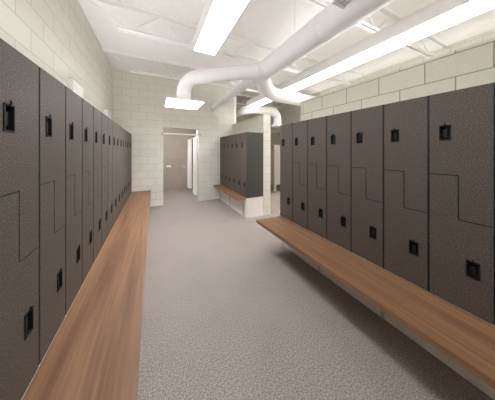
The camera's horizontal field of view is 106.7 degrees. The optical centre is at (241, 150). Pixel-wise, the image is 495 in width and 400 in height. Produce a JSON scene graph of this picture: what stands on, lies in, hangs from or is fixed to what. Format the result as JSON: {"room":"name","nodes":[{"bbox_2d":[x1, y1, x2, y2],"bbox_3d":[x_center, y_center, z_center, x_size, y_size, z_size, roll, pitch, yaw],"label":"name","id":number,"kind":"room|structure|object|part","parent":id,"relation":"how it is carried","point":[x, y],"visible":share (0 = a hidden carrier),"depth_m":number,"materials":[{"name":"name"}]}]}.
{"room":"locker room","nodes":[
{"label":"locker room","id":0,"kind":"room"},
{"bbox_2d":[0,0,111,119],"bbox_3d":[-2.089,-0.273,1.958,0.200,3.620,10.930,0,0,-25],"label":"wall","id":1,"kind":"structure","parent":0,"point":[57,36],"depth_m":2.07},
{"bbox_2d":[67,78,83,98],"bbox_3d":[-2.156,-0.775,2.402,0.060,0.197,0.390,0,0,-25],"label":"vent box","id":2,"kind":"object","parent":1,"relation":"attached to","point":[72,84],"visible":0.58,"depth_m":2.35,"materials":[{"name":"white plastic"}]},
{"bbox_2d":[104,109,110,118],"bbox_3d":[-2.936,-0.775,4.041,0.060,0.197,0.380,0,0,-25],"label":"vent box","id":3,"kind":"object","parent":1,"relation":"attached to","point":[107,113],"visible":0.56,"depth_m":3.97,"materials":[{"name":"white plastic"}]},
{"bbox_2d":[112,68,233,206],"bbox_3d":[-1.759,-0.273,5.485,3.426,3.620,0.200,0,0,-25],"label":"wall","id":4,"kind":"structure","parent":0,"point":[138,100],"depth_m":5.12,"materials":[{"name":"beige brick"}]},
{"bbox_2d":[161,132,200,135],"bbox_3d":[-1.725,-0.478,5.360,1.114,0.058,0.055,0,0,-25],"label":"shower rail","id":5,"kind":"object","parent":4,"relation":"attached to","point":[162,133],"visible":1,"depth_m":5.30,"materials":[{"name":"white metal"}]},
{"bbox_2d":[234,97,235,123],"bbox_3d":[-0.203,-1.474,6.108,0.089,1.218,0.012,0,0,-25],"label":"trim","id":6,"kind":"structure","parent":4,"relation":"attached to","point":[234,97],"depth_m":6.09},
{"bbox_2d":[163,107,261,188],"bbox_3d":[-1.491,-0.273,8.183,6.226,3.620,0.200,0,0,-25],"label":"wall","id":7,"kind":"structure","parent":0,"point":[175,147],"depth_m":7.52,"materials":[{"name":"beige paint"}]},
{"bbox_2d":[78,0,494,106],"bbox_3d":[0.813,-2.143,3.337,6.626,0.120,10.930,0,0,-25],"label":"ceiling","id":8,"kind":"structure","parent":0,"point":[269,22],"depth_m":3.30,"materials":[{"name":"white paint"}]},
{"bbox_2d":[102,48,320,94],"bbox_3d":[-0.031,-1.896,5.112,6.224,0.371,0.098,0,0,-25],"label":"joist","id":9,"kind":"object","parent":8,"relation":"attached to","point":[160,61],"visible":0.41,"depth_m":4.26,"materials":[{"name":"white paint"}]},
{"bbox_2d":[193,0,250,55],"bbox_3d":[0.288,-1.702,0.838,0.304,0.763,3.667,0,0,-25],"label":"pendant lamp","id":10,"kind":"object","parent":8,"relation":"hanging from","point":[217,19],"visible":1,"depth_m":1.93,"materials":[{"name":"white plastic"}]},
{"bbox_2d":[89,0,367,84],"bbox_3d":[0.630,-1.896,3.721,6.224,0.371,0.098,0,0,-25],"label":"joist","id":11,"kind":"object","parent":8,"relation":"attached to","point":[157,15],"visible":0.66,"depth_m":2.95,"materials":[{"name":"white paint"}]},
{"bbox_2d":[236,105,282,127],"bbox_3d":[0.244,-1.453,7.271,1.425,1.260,2.934,0,0,-25],"label":"duct","id":12,"kind":"object","parent":8,"relation":"hanging from","point":[244,110],"visible":0.84,"depth_m":6.12,"materials":[{"name":"white metal"}]},
{"bbox_2d":[236,94,283,108],"bbox_3d":[-0.692,-1.896,6.503,6.224,0.371,0.098,0,0,-25],"label":"joist","id":13,"kind":"object","parent":8,"relation":"attached to","point":[247,96],"visible":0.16,"depth_m":6.89,"materials":[{"name":"white paint"}]},
{"bbox_2d":[176,0,394,110],"bbox_3d":[1.216,-1.489,2.256,3.375,1.189,8.228,0,0,-25],"label":"duct","id":14,"kind":"object","parent":8,"relation":"hanging from","point":[339,16],"visible":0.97,"depth_m":2.56,"materials":[{"name":"white metal"}]},
{"bbox_2d":[165,96,204,109],"bbox_3d":[-1.076,-0.878,3.447,0.626,0.030,0.650,0,0,-25],"label":"light panel","id":15,"kind":"object","parent":14,"relation":"attached to","point":[175,102],"visible":1,"depth_m":3.37,"materials":[{"name":"white plastic"}]},
{"bbox_2d":[331,0,352,8],"bbox_3d":[1.030,-1.353,1.326,0.200,0.140,0.710,0,0,-25],"label":"register","id":16,"kind":"object","parent":14,"relation":"attached to","point":[342,4],"depth_m":1.61,"materials":[{"name":"white metal"}]},
{"bbox_2d":[246,0,494,107],"bbox_3d":[1.489,-1.702,3.133,0.340,0.763,5.480,0,0,-25],"label":"pendant lamp","id":17,"kind":"object","parent":8,"relation":"hanging from","point":[439,15],"visible":0.81,"depth_m":2.21,"materials":[{"name":"white plastic"}]},
{"bbox_2d":[302,0,449,58],"bbox_3d":[1.294,-1.896,2.326,6.224,0.371,0.098,0,0,-25],"label":"joist","id":18,"kind":"object","parent":8,"relation":"attached to","point":[320,4],"visible":0.59,"depth_m":2.77,"materials":[{"name":"white paint"}]},
{"bbox_2d":[137,184,493,399],"bbox_3d":[0.813,1.597,3.337,6.626,0.120,10.930,0,0,-25],"label":"floor","id":19,"kind":"structure","parent":0,"point":[230,312],"depth_m":1.59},
{"bbox_2d":[0,38,38,399],"bbox_3d":[-1.131,0.328,0.695,0.436,1.504,0.305,0,0,-25],"label":"z-locker","id":20,"kind":"object","parent":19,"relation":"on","point":[19,75],"visible":1,"depth_m":0.78,"materials":[{"name":"metal"}]},
{"bbox_3d":[-0.924,-0.137,0.722,0.039,0.125,0.060,0,0,-25],"label":"handle","id":21,"kind":"part","parent":20,"relation":"part of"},
{"bbox_3d":[-0.958,0.329,0.777,0.024,1.502,0.305,0,0,-25],"label":"frame","id":22,"kind":"part","parent":20,"relation":"part of","materials":[{"name":"metal"}]},
{"bbox_3d":[-0.953,0.026,0.779,0.019,0.894,0.291,0,0,-25],"label":"door","id":23,"kind":"part","parent":20,"relation":"part of","materials":[{"name":"metal"}]},
{"bbox_3d":[-0.953,0.627,0.779,0.019,0.899,0.291,0,0,-25],"label":"door","id":24,"kind":"part","parent":20,"relation":"part of","materials":[{"name":"metal"}]},
{"bbox_3d":[-0.979,0.778,0.838,0.039,0.125,0.060,0,0,-25],"label":"handle","id":25,"kind":"part","parent":20,"relation":"part of","materials":[{"name":"black metal"}]},
{"bbox_2d":[38,67,64,363],"bbox_3d":[-1.262,0.328,0.970,0.436,1.504,0.305,0,0,-25],"label":"z-locker","id":26,"kind":"object","parent":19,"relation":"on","point":[51,246],"visible":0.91,"depth_m":1.04,"materials":[{"name":"grey metal"}]},
{"bbox_3d":[-1.055,-0.137,0.997,0.039,0.125,0.060,0,0,-25],"label":"handle","id":27,"kind":"part","parent":26,"relation":"part of","materials":[{"name":"black metal"}]},
{"bbox_3d":[-1.084,0.026,1.055,0.019,0.894,0.291,0,0,-25],"label":"door","id":28,"kind":"part","parent":26,"relation":"part of","materials":[{"name":"grey metal"}]},
{"bbox_3d":[-1.084,0.627,1.055,0.019,0.899,0.291,0,0,-25],"label":"door","id":29,"kind":"part","parent":26,"relation":"part of","materials":[{"name":"metal"}]},
{"bbox_3d":[-1.110,0.778,1.113,0.039,0.125,0.060,0,0,-25],"label":"handle","id":30,"kind":"part","parent":26,"relation":"part of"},
{"bbox_2d":[65,86,81,314],"bbox_3d":[-1.393,0.328,1.246,0.436,1.504,0.305,0,0,-25],"label":"z-locker","id":31,"kind":"object","parent":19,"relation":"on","point":[73,102],"visible":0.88,"depth_m":1.30,"materials":[{"name":"metal"}]},
{"bbox_3d":[-1.186,-0.137,1.273,0.039,0.125,0.060,0,0,-25],"label":"handle","id":32,"kind":"part","parent":31,"relation":"part of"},
{"bbox_3d":[-1.215,0.026,1.330,0.019,0.894,0.291,0,0,-25],"label":"door","id":33,"kind":"part","parent":31,"relation":"part of","materials":[{"name":"metal"}]},
{"bbox_3d":[-1.215,0.627,1.330,0.019,0.899,0.291,0,0,-25],"label":"door","id":34,"kind":"part","parent":31,"relation":"part of","materials":[{"name":"metal"}]},
{"bbox_3d":[-1.241,0.778,1.389,0.039,0.125,0.060,0,0,-25],"label":"handle","id":35,"kind":"part","parent":31,"relation":"part of","materials":[{"name":"black metal"}]},
{"bbox_2d":[21,192,131,399],"bbox_3d":[-1.939,1.309,2.377,0.428,0.455,5.258,0,0,-25],"label":"plinth","id":36,"kind":"object","parent":19,"relation":"on","point":[131,192],"visible":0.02,"depth_m":1.13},
{"bbox_2d":[22,190,150,399],"bbox_3d":[-1.545,1.308,2.567,0.448,0.456,5.262,0,0,-25],"label":"bench","id":37,"kind":"object","parent":19,"relation":"on","point":[94,354],"visible":1,"depth_m":1.12,"materials":[{"name":"brown wood"}]},
{"bbox_2d":[82,98,92,284],"bbox_3d":[-1.524,0.328,1.521,0.436,1.504,0.305,0,0,-25],"label":"z-locker","id":38,"kind":"object","parent":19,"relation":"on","point":[87,108],"visible":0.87,"depth_m":1.59,"materials":[{"name":"metal"}]},
{"bbox_3d":[-1.317,-0.137,1.548,0.039,0.125,0.060,0,0,-25],"label":"handle","id":39,"kind":"part","parent":38,"relation":"part of","materials":[{"name":"black metal"}]},
{"bbox_3d":[-1.346,0.026,1.606,0.019,0.894,0.291,0,0,-25],"label":"door","id":40,"kind":"part","parent":38,"relation":"part of","materials":[{"name":"metal"}]},
{"bbox_3d":[-1.346,0.627,1.606,0.019,0.899,0.291,0,0,-25],"label":"door","id":41,"kind":"part","parent":38,"relation":"part of","materials":[{"name":"metal"}]},
{"bbox_2d":[93,106,100,263],"bbox_3d":[-1.655,0.328,1.796,0.436,1.504,0.305,0,0,-25],"label":"z-locker","id":42,"kind":"object","parent":19,"relation":"on","point":[96,113],"visible":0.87,"depth_m":1.84,"materials":[{"name":"metal"}]},
{"bbox_3d":[-1.477,0.026,1.881,0.019,0.894,0.291,0,0,-25],"label":"door","id":43,"kind":"part","parent":42,"relation":"part of","materials":[{"name":"metal"}]},
{"bbox_3d":[-1.477,0.627,1.881,0.019,0.899,0.291,0,0,-25],"label":"door","id":44,"kind":"part","parent":42,"relation":"part of","materials":[{"name":"metal"}]},
{"bbox_2d":[101,112,107,247],"bbox_3d":[-1.786,0.328,2.072,0.436,1.504,0.305,0,0,-25],"label":"z-locker","id":45,"kind":"object","parent":19,"relation":"on","point":[104,119],"visible":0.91,"depth_m":2.14,"materials":[{"name":"metal"}]},
{"bbox_3d":[-1.608,0.026,2.156,0.019,0.894,0.291,0,0,-25],"label":"door","id":46,"kind":"part","parent":45,"relation":"part of","materials":[{"name":"metal"}]},
{"bbox_3d":[-1.608,0.627,2.156,0.019,0.899,0.291,0,0,-25],"label":"door","id":47,"kind":"part","parent":45,"relation":"part of","materials":[{"name":"metal"}]},
{"bbox_2d":[108,117,112,235],"bbox_3d":[-1.917,0.328,2.347,0.436,1.504,0.305,0,0,-25],"label":"z-locker","id":48,"kind":"object","parent":19,"relation":"on","point":[110,122],"visible":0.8,"depth_m":2.44,"materials":[{"name":"metal"}]},
{"bbox_3d":[-1.739,0.026,2.432,0.019,0.894,0.291,0,0,-25],"label":"door","id":49,"kind":"part","parent":48,"relation":"part of","materials":[{"name":"metal"}]},
{"bbox_3d":[-1.739,0.627,2.432,0.019,0.899,0.291,0,0,-25],"label":"door","id":50,"kind":"part","parent":48,"relation":"part of","materials":[{"name":"metal"}]},
{"bbox_2d":[113,121,116,225],"bbox_3d":[-2.048,0.328,2.623,0.436,1.504,0.305,0,0,-25],"label":"z-locker","id":51,"kind":"object","parent":19,"relation":"on","point":[114,123],"visible":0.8,"depth_m":2.69,"materials":[{"name":"metal"}]},
{"bbox_3d":[-1.870,0.026,2.707,0.019,0.894,0.291,0,0,-25],"label":"door","id":52,"kind":"part","parent":51,"relation":"part of","materials":[{"name":"metal"}]},
{"bbox_3d":[-1.870,0.627,2.707,0.019,0.899,0.291,0,0,-25],"label":"door","id":53,"kind":"part","parent":51,"relation":"part of","materials":[{"name":"metal"}]},
{"bbox_2d":[116,124,119,218],"bbox_3d":[-2.179,0.328,2.898,0.436,1.504,0.305,0,0,-25],"label":"z-locker","id":54,"kind":"object","parent":19,"relation":"on","point":[118,126],"visible":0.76,"depth_m":2.99,"materials":[{"name":"metal"}]},
{"bbox_3d":[-2.001,0.026,2.983,0.019,0.894,0.291,0,0,-25],"label":"door","id":55,"kind":"part","parent":54,"relation":"part of","materials":[{"name":"metal"}]},
{"bbox_3d":[-2.001,0.627,2.983,0.019,0.899,0.291,0,0,-25],"label":"door","id":56,"kind":"part","parent":54,"relation":"part of","materials":[{"name":"metal"}]},
{"bbox_2d":[120,126,122,212],"bbox_3d":[-2.309,0.328,3.174,0.436,1.504,0.305,0,0,-25],"label":"z-locker","id":57,"kind":"object","parent":19,"relation":"on","point":[121,128],"visible":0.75,"depth_m":3.27,"materials":[{"name":"metal"}]},
{"bbox_3d":[-2.132,0.026,3.258,0.019,0.894,0.291,0,0,-25],"label":"door","id":58,"kind":"part","parent":57,"relation":"part of","materials":[{"name":"metal"}]},
{"bbox_3d":[-2.132,0.627,3.258,0.019,0.899,0.291,0,0,-25],"label":"door","id":59,"kind":"part","parent":57,"relation":"part of","materials":[{"name":"metal"}]},
{"bbox_2d":[122,128,124,206],"bbox_3d":[-2.441,0.328,3.449,0.436,1.504,0.305,0,0,-25],"label":"z-locker","id":60,"kind":"object","parent":19,"relation":"on","point":[123,176],"visible":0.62,"depth_m":3.50,"materials":[{"name":"metal"}]},
{"bbox_3d":[-2.263,0.026,3.534,0.019,0.894,0.291,0,0,-25],"label":"door","id":61,"kind":"part","parent":60,"relation":"part of","materials":[{"name":"metal"}]},
{"bbox_3d":[-2.263,0.627,3.534,0.019,0.899,0.291,0,0,-25],"label":"door","id":62,"kind":"part","parent":60,"relation":"part of","materials":[{"name":"grey metal"}]},
{"bbox_2d":[125,130,126,203],"bbox_3d":[-2.571,0.328,3.725,0.436,1.504,0.305,0,0,-25],"label":"z-locker","id":63,"kind":"object","parent":19,"relation":"on","point":[125,130],"visible":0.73,"depth_m":3.74,"materials":[{"name":"metal"}]},
{"bbox_3d":[-2.394,0.026,3.809,0.019,0.894,0.291,0,0,-25],"label":"door","id":64,"kind":"part","parent":63,"relation":"part of","materials":[{"name":"metal"}]},
{"bbox_3d":[-2.394,0.627,3.809,0.019,0.899,0.291,0,0,-25],"label":"door","id":65,"kind":"part","parent":63,"relation":"part of","materials":[{"name":"metal"}]},
{"bbox_2d":[127,131,128,199],"bbox_3d":[-2.702,0.328,4.000,0.436,1.504,0.305,0,0,-25],"label":"z-locker","id":66,"kind":"object","parent":19,"relation":"on","point":[127,131],"visible":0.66,"depth_m":4.02,"materials":[{"name":"grey metal"}]},
{"bbox_3d":[-2.525,0.026,4.085,0.019,0.894,0.291,0,0,-25],"label":"door","id":67,"kind":"part","parent":66,"relation":"part of","materials":[{"name":"grey metal"}]},
{"bbox_3d":[-2.525,0.627,4.085,0.019,0.899,0.291,0,0,-25],"label":"door","id":68,"kind":"part","parent":66,"relation":"part of","materials":[{"name":"metal"}]},
{"bbox_2d":[129,133,129,195],"bbox_3d":[-2.833,0.328,4.276,0.436,1.504,0.305,0,0,-25],"label":"z-locker","id":69,"kind":"object","parent":19,"relation":"on","point":[129,133],"visible":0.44,"depth_m":4.35,"materials":[{"name":"metal"}]},
{"bbox_3d":[-2.656,0.627,4.360,0.019,0.899,0.291,0,0,-25],"label":"door","id":70,"kind":"part","parent":69,"relation":"part of","materials":[{"name":"metal"}]},
{"bbox_2d":[130,134,131,193],"bbox_3d":[-2.964,0.328,4.551,0.436,1.504,0.305,0,0,-25],"label":"z-locker","id":71,"kind":"object","parent":19,"relation":"on","point":[130,134],"visible":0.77,"depth_m":4.54,"materials":[{"name":"metal"}]},
{"bbox_3d":[-2.787,0.026,4.636,0.019,0.894,0.291,0,0,-25],"label":"door","id":72,"kind":"part","parent":71,"relation":"part of","materials":[{"name":"metal"}]},
{"bbox_3d":[-2.787,0.627,4.636,0.019,0.899,0.291,0,0,-25],"label":"door","id":73,"kind":"part","parent":71,"relation":"part of","materials":[{"name":"metal"}]},
{"bbox_2d":[220,137,222,185],"bbox_3d":[-0.404,0.328,5.777,0.460,1.504,0.305,0,0,-25],"label":"z-locker","id":74,"kind":"object","parent":19,"relation":"on","point":[221,138],"visible":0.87,"depth_m":5.69,"materials":[{"name":"metal"}]},
{"bbox_3d":[-0.593,0.026,5.688,0.019,0.894,0.291,0,0,-25],"label":"door","id":75,"kind":"part","parent":74,"relation":"part of","materials":[{"name":"grey metal"}]},
{"bbox_3d":[-0.593,0.627,5.688,0.019,0.899,0.291,0,0,-25],"label":"door","id":76,"kind":"part","parent":74,"relation":"part of","materials":[{"name":"metal"}]},
{"bbox_2d":[223,136,226,187],"bbox_3d":[-0.273,0.328,5.502,0.460,1.504,0.305,0,0,-25],"label":"z-locker","id":77,"kind":"object","parent":19,"relation":"on","point":[224,137],"visible":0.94,"depth_m":5.38,"materials":[{"name":"metal"}]},
{"bbox_3d":[-0.462,0.026,5.412,0.019,0.894,0.291,0,0,-25],"label":"door","id":78,"kind":"part","parent":77,"relation":"part of","materials":[{"name":"metal"}]},
{"bbox_3d":[-0.462,0.627,5.412,0.019,0.899,0.291,0,0,-25],"label":"door","id":79,"kind":"part","parent":77,"relation":"part of","materials":[{"name":"metal"}]},
{"bbox_2d":[227,135,230,189],"bbox_3d":[-0.142,0.328,5.226,0.460,1.504,0.305,0,0,-25],"label":"z-locker","id":80,"kind":"object","parent":19,"relation":"on","point":[229,136],"visible":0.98,"depth_m":5.10,"materials":[{"name":"grey metal"}]},
{"bbox_3d":[-0.331,0.026,5.137,0.019,0.894,0.291,0,0,-25],"label":"door","id":81,"kind":"part","parent":80,"relation":"part of","materials":[{"name":"metal"}]},
{"bbox_3d":[-0.331,0.627,5.137,0.019,0.899,0.291,0,0,-25],"label":"door","id":82,"kind":"part","parent":80,"relation":"part of","materials":[{"name":"metal"}]},
{"bbox_2d":[213,185,245,205],"bbox_3d":[-0.383,1.308,4.995,0.197,0.456,1.864,0,0,-25],"label":"bench","id":83,"kind":"object","parent":19,"relation":"on","point":[232,194],"visible":1,"depth_m":4.75,"materials":[{"name":"brown wood"}]},
{"bbox_2d":[231,134,235,192],"bbox_3d":[-0.011,0.328,4.951,0.460,1.504,0.305,0,0,-25],"label":"z-locker","id":84,"kind":"object","parent":19,"relation":"on","point":[233,137],"visible":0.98,"depth_m":4.84,"materials":[{"name":"metal"}]},
{"bbox_3d":[-0.200,0.026,4.861,0.019,0.894,0.291,0,0,-25],"label":"door","id":85,"kind":"part","parent":84,"relation":"part of","materials":[{"name":"metal"}]},
{"bbox_3d":[-0.200,0.627,4.861,0.019,0.899,0.291,0,0,-25],"label":"door","id":86,"kind":"part","parent":84,"relation":"part of","materials":[{"name":"metal"}]},
{"bbox_2d":[236,133,240,194],"bbox_3d":[0.119,0.328,4.675,0.460,1.504,0.305,0,0,-25],"label":"z-locker","id":87,"kind":"object","parent":19,"relation":"on","point":[238,136],"visible":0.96,"depth_m":4.55,"materials":[{"name":"metal"}]},
{"bbox_3d":[-0.069,0.026,4.586,0.019,0.894,0.291,0,0,-25],"label":"door","id":88,"kind":"part","parent":87,"relation":"part of","materials":[{"name":"metal"}]},
{"bbox_3d":[-0.069,0.627,4.586,0.019,0.899,0.291,0,0,-25],"label":"door","id":89,"kind":"part","parent":87,"relation":"part of","materials":[{"name":"metal"}]},
{"bbox_2d":[219,184,262,217],"bbox_3d":[-0.084,1.309,5.121,0.452,0.455,1.894,0,0,-25],"label":"plinth","id":90,"kind":"object","parent":19,"relation":"on","point":[250,207],"visible":0.64,"depth_m":4.32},
{"bbox_2d":[241,132,262,197],"bbox_3d":[0.251,0.328,4.398,0.460,1.504,0.309,0,0,-25],"label":"z-locker","id":91,"kind":"object","parent":19,"relation":"on","point":[251,142],"visible":1,"depth_m":4.25,"materials":[{"name":"metal"}]},
{"bbox_3d":[0.062,0.026,4.310,0.019,0.894,0.291,0,0,-25],"label":"door","id":92,"kind":"part","parent":91,"relation":"part of","materials":[{"name":"metal"}]},
{"bbox_3d":[0.062,0.627,4.310,0.019,0.899,0.291,0,0,-25],"label":"door","id":93,"kind":"part","parent":91,"relation":"part of","materials":[{"name":"metal"}]},
{"bbox_2d":[270,145,279,192],"bbox_3d":[1.283,0.662,8.031,1.346,1.750,2.456,0,0,-25],"label":"partition","id":94,"kind":"object","parent":19,"relation":"on","point":[274,149],"depth_m":6.71,"materials":[{"name":"laminate"}]},
{"bbox_3d":[0.687,0.514,7.790,0.030,1.445,2.380,0,0,-25],"label":"panel","id":95,"kind":"part","parent":94,"relation":"part of","materials":[{"name":"laminate"}]},
{"bbox_3d":[1.224,0.662,6.694,0.080,1.750,0.080,0,0,-25],"label":"corner post","id":96,"kind":"part","parent":94,"relation":"part of","materials":[{"name":"metal"}]},
{"bbox_3d":[1.831,0.514,6.966,1.270,1.445,0.030,0,0,-25],"label":"panel","id":97,"kind":"part","parent":94,"relation":"part of","materials":[{"name":"laminate"}]},
{"bbox_2d":[280,123,292,221],"bbox_3d":[0.909,0.328,3.014,0.460,1.504,0.305,0,0,-25],"label":"z-locker","id":98,"kind":"object","parent":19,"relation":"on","point":[286,130],"visible":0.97,"depth_m":2.91,"materials":[{"name":"metal"}]},
{"bbox_3d":[0.721,0.026,2.925,0.019,0.894,0.291,0,0,-25],"label":"door","id":99,"kind":"part","parent":98,"relation":"part of","materials":[{"name":"metal"}]},
{"bbox_3d":[0.721,0.627,2.925,0.019,0.899,0.291,0,0,-25],"label":"door","id":100,"kind":"part","parent":98,"relation":"part of","materials":[{"name":"metal"}]},
{"bbox_2d":[293,120,307,228],"bbox_3d":[1.040,0.328,2.739,0.460,1.504,0.305,0,0,-25],"label":"z-locker","id":101,"kind":"object","parent":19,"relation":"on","point":[300,129],"visible":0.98,"depth_m":2.63,"materials":[{"name":"metal"}]},
{"bbox_3d":[0.852,0.026,2.649,0.019,0.894,0.291,0,0,-25],"label":"door","id":102,"kind":"part","parent":101,"relation":"part of","materials":[{"name":"metal"}]},
{"bbox_3d":[0.852,0.627,2.649,0.019,0.899,0.291,0,0,-25],"label":"door","id":103,"kind":"part","parent":101,"relation":"part of","materials":[{"name":"metal"}]},
{"bbox_3d":[0.878,0.778,2.591,0.039,0.125,0.060,0,0,-25],"label":"handle","id":104,"kind":"part","parent":101,"relation":"part of","materials":[{"name":"black plastic"}]},
{"bbox_2d":[308,116,326,238],"bbox_3d":[1.171,0.328,2.464,0.460,1.504,0.305,0,0,-25],"label":"z-locker","id":105,"kind":"object","parent":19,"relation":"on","point":[317,127],"visible":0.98,"depth_m":2.36,"materials":[{"name":"metal"}]},
{"bbox_3d":[0.954,-0.137,2.431,0.039,0.125,0.060,0,0,-25],"label":"handle","id":106,"kind":"part","parent":105,"relation":"part of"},
{"bbox_3d":[0.983,0.026,2.374,0.019,0.894,0.291,0,0,-25],"label":"door","id":107,"kind":"part","parent":105,"relation":"part of","materials":[{"name":"metal"}]},
{"bbox_3d":[0.983,0.627,2.374,0.019,0.899,0.291,0,0,-25],"label":"door","id":108,"kind":"part","parent":105,"relation":"part of","materials":[{"name":"metal"}]},
{"bbox_3d":[1.009,0.778,2.315,0.039,0.125,0.060,0,0,-25],"label":"handle","id":109,"kind":"part","parent":105,"relation":"part of","materials":[{"name":"black plastic"}]},
{"bbox_2d":[327,111,350,251],"bbox_3d":[1.302,0.328,2.188,0.460,1.504,0.305,0,0,-25],"label":"z-locker","id":110,"kind":"object","parent":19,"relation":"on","point":[338,125],"visible":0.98,"depth_m":2.08,"materials":[{"name":"metal"}]},
{"bbox_3d":[1.085,-0.137,2.156,0.039,0.125,0.060,0,0,-25],"label":"handle","id":111,"kind":"part","parent":110,"relation":"part of","materials":[{"name":"black metal"}]},
{"bbox_3d":[1.113,0.026,2.099,0.019,0.894,0.291,0,0,-25],"label":"door","id":112,"kind":"part","parent":110,"relation":"part of","materials":[{"name":"metal"}]},
{"bbox_3d":[1.113,0.627,2.099,0.019,0.899,0.291,0,0,-25],"label":"door","id":113,"kind":"part","parent":110,"relation":"part of","materials":[{"name":"metal"}]},
{"bbox_3d":[1.140,0.778,2.040,0.039,0.125,0.060,0,0,-25],"label":"handle","id":114,"kind":"part","parent":110,"relation":"part of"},
{"bbox_2d":[351,105,383,268],"bbox_3d":[1.433,0.328,1.913,0.460,1.504,0.305,0,0,-25],"label":"z-locker","id":115,"kind":"object","parent":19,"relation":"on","point":[367,124],"visible":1,"depth_m":1.81,"materials":[{"name":"metal"}]},
{"bbox_3d":[1.216,-0.137,1.880,0.039,0.125,0.060,0,0,-25],"label":"handle","id":116,"kind":"part","parent":115,"relation":"part of","materials":[{"name":"black metal"}]},
{"bbox_3d":[1.244,0.026,1.823,0.019,0.894,0.291,0,0,-25],"label":"door","id":117,"kind":"part","parent":115,"relation":"part of","materials":[{"name":"metal"}]},
{"bbox_3d":[1.244,0.627,1.823,0.019,0.899,0.291,0,0,-25],"label":"door","id":118,"kind":"part","parent":115,"relation":"part of","materials":[{"name":"metal"}]},
{"bbox_3d":[1.271,0.778,1.764,0.039,0.125,0.060,0,0,-25],"label":"handle","id":119,"kind":"part","parent":115,"relation":"part of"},
{"bbox_2d":[256,216,494,388],"bbox_3d":[0.966,1.308,1.859,0.453,0.456,2.440,0,0,-25],"label":"bench","id":120,"kind":"object","parent":19,"relation":"on","point":[463,337],"visible":1,"depth_m":1.31,"materials":[{"name":"brown wood"}]},
{"bbox_2d":[280,219,494,399],"bbox_3d":[1.374,1.309,2.054,0.452,0.455,2.440,0,0,-25],"label":"plinth","id":121,"kind":"object","parent":19,"relation":"on","point":[463,372],"visible":0.22,"depth_m":1.49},
{"bbox_2d":[384,96,428,291],"bbox_3d":[1.564,0.328,1.637,0.460,1.504,0.305,0,0,-25],"label":"z-locker","id":122,"kind":"object","parent":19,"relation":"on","point":[406,122],"visible":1,"depth_m":1.52,"materials":[{"name":"metal"}]},
{"bbox_3d":[1.347,-0.137,1.605,0.039,0.125,0.060,0,0,-25],"label":"handle","id":123,"kind":"part","parent":122,"relation":"part of","materials":[{"name":"black metal"}]},
{"bbox_3d":[1.375,0.026,1.548,0.019,0.894,0.291,0,0,-25],"label":"door","id":124,"kind":"part","parent":122,"relation":"part of","materials":[{"name":"metal"}]},
{"bbox_3d":[1.375,0.627,1.548,0.019,0.899,0.291,0,0,-25],"label":"door","id":125,"kind":"part","parent":122,"relation":"part of","materials":[{"name":"metal"}]},
{"bbox_3d":[1.401,0.778,1.489,0.039,0.125,0.060,0,0,-25],"label":"handle","id":126,"kind":"part","parent":122,"relation":"part of","materials":[{"name":"black metal"}]},
{"bbox_2d":[429,82,494,325],"bbox_3d":[1.695,0.328,1.362,0.460,1.504,0.305,0,0,-25],"label":"z-locker","id":127,"kind":"object","parent":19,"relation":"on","point":[461,121],"visible":1,"depth_m":1.25,"materials":[{"name":"metal"}]},
{"bbox_3d":[1.478,-0.137,1.329,0.039,0.125,0.060,0,0,-25],"label":"handle","id":128,"kind":"part","parent":127,"relation":"part of","materials":[{"name":"black metal"}]},
{"bbox_3d":[1.506,0.026,1.272,0.019,0.894,0.291,0,0,-25],"label":"door","id":129,"kind":"part","parent":127,"relation":"part of","materials":[{"name":"grey metal"}]},
{"bbox_3d":[1.506,0.627,1.272,0.019,0.899,0.291,0,0,-25],"label":"door","id":130,"kind":"part","parent":127,"relation":"part of","materials":[{"name":"metal"}]},
{"bbox_3d":[1.532,0.778,1.214,0.039,0.125,0.060,0,0,-25],"label":"handle","id":131,"kind":"part","parent":127,"relation":"part of","materials":[{"name":"black metal"}]},
{"bbox_2d":[232,37,494,215],"bbox_3d":[1.567,0.336,2.411,0.200,2.402,8.209,0,0,-25],"label":"wall","id":132,"kind":"structure","parent":0,"point":[473,65],"depth_m":1.94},
{"bbox_2d":[270,29,494,144],"bbox_3d":[3.715,-0.273,4.717,0.200,3.620,10.930,0,0,-25],"label":"wall","id":133,"kind":"structure","parent":0,"point":[289,113],"depth_m":4.98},
{"bbox_2d":[270,129,279,133],"bbox_3d":[2.076,-0.908,7.813,0.100,0.150,3.530,0,0,-25],"label":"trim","id":134,"kind":"structure","parent":133,"relation":"attached to","point":[277,130],"depth_m":8.69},
{"bbox_3d":[-2.316,-1.263,6.505,3.296,0.100,2.121,0,0,-25],"label":"ceiling","id":135,"kind":"structure","parent":0,"visible":0},
{"bbox_3d":[-1.753,-0.831,6.773,0.046,0.764,2.121,0,0,-25],"label":"curtain rod","id":136,"kind":"object","parent":135,"relation":"hanging from","visible":0},
{"bbox_2d":[187,139,191,188],"bbox_3d":[-2.084,0.527,7.452,0.136,1.950,0.350,0,0,-25],"label":"shower curtain","id":137,"kind":"object","parent":136,"relation":"hanging from","point":[189,157],"visible":1,"depth_m":7.32,"materials":[{"name":"white fabric"}]},
{"bbox_2d":[193,137,196,194],"bbox_3d":[-1.573,0.527,6.378,0.136,1.950,0.370,0,0,-25],"label":"shower curtain","id":138,"kind":"object","parent":136,"relation":"hanging from","point":[195,138],"visible":0.74,"depth_m":6.24,"materials":[{"name":"white fabric"}]}
]}

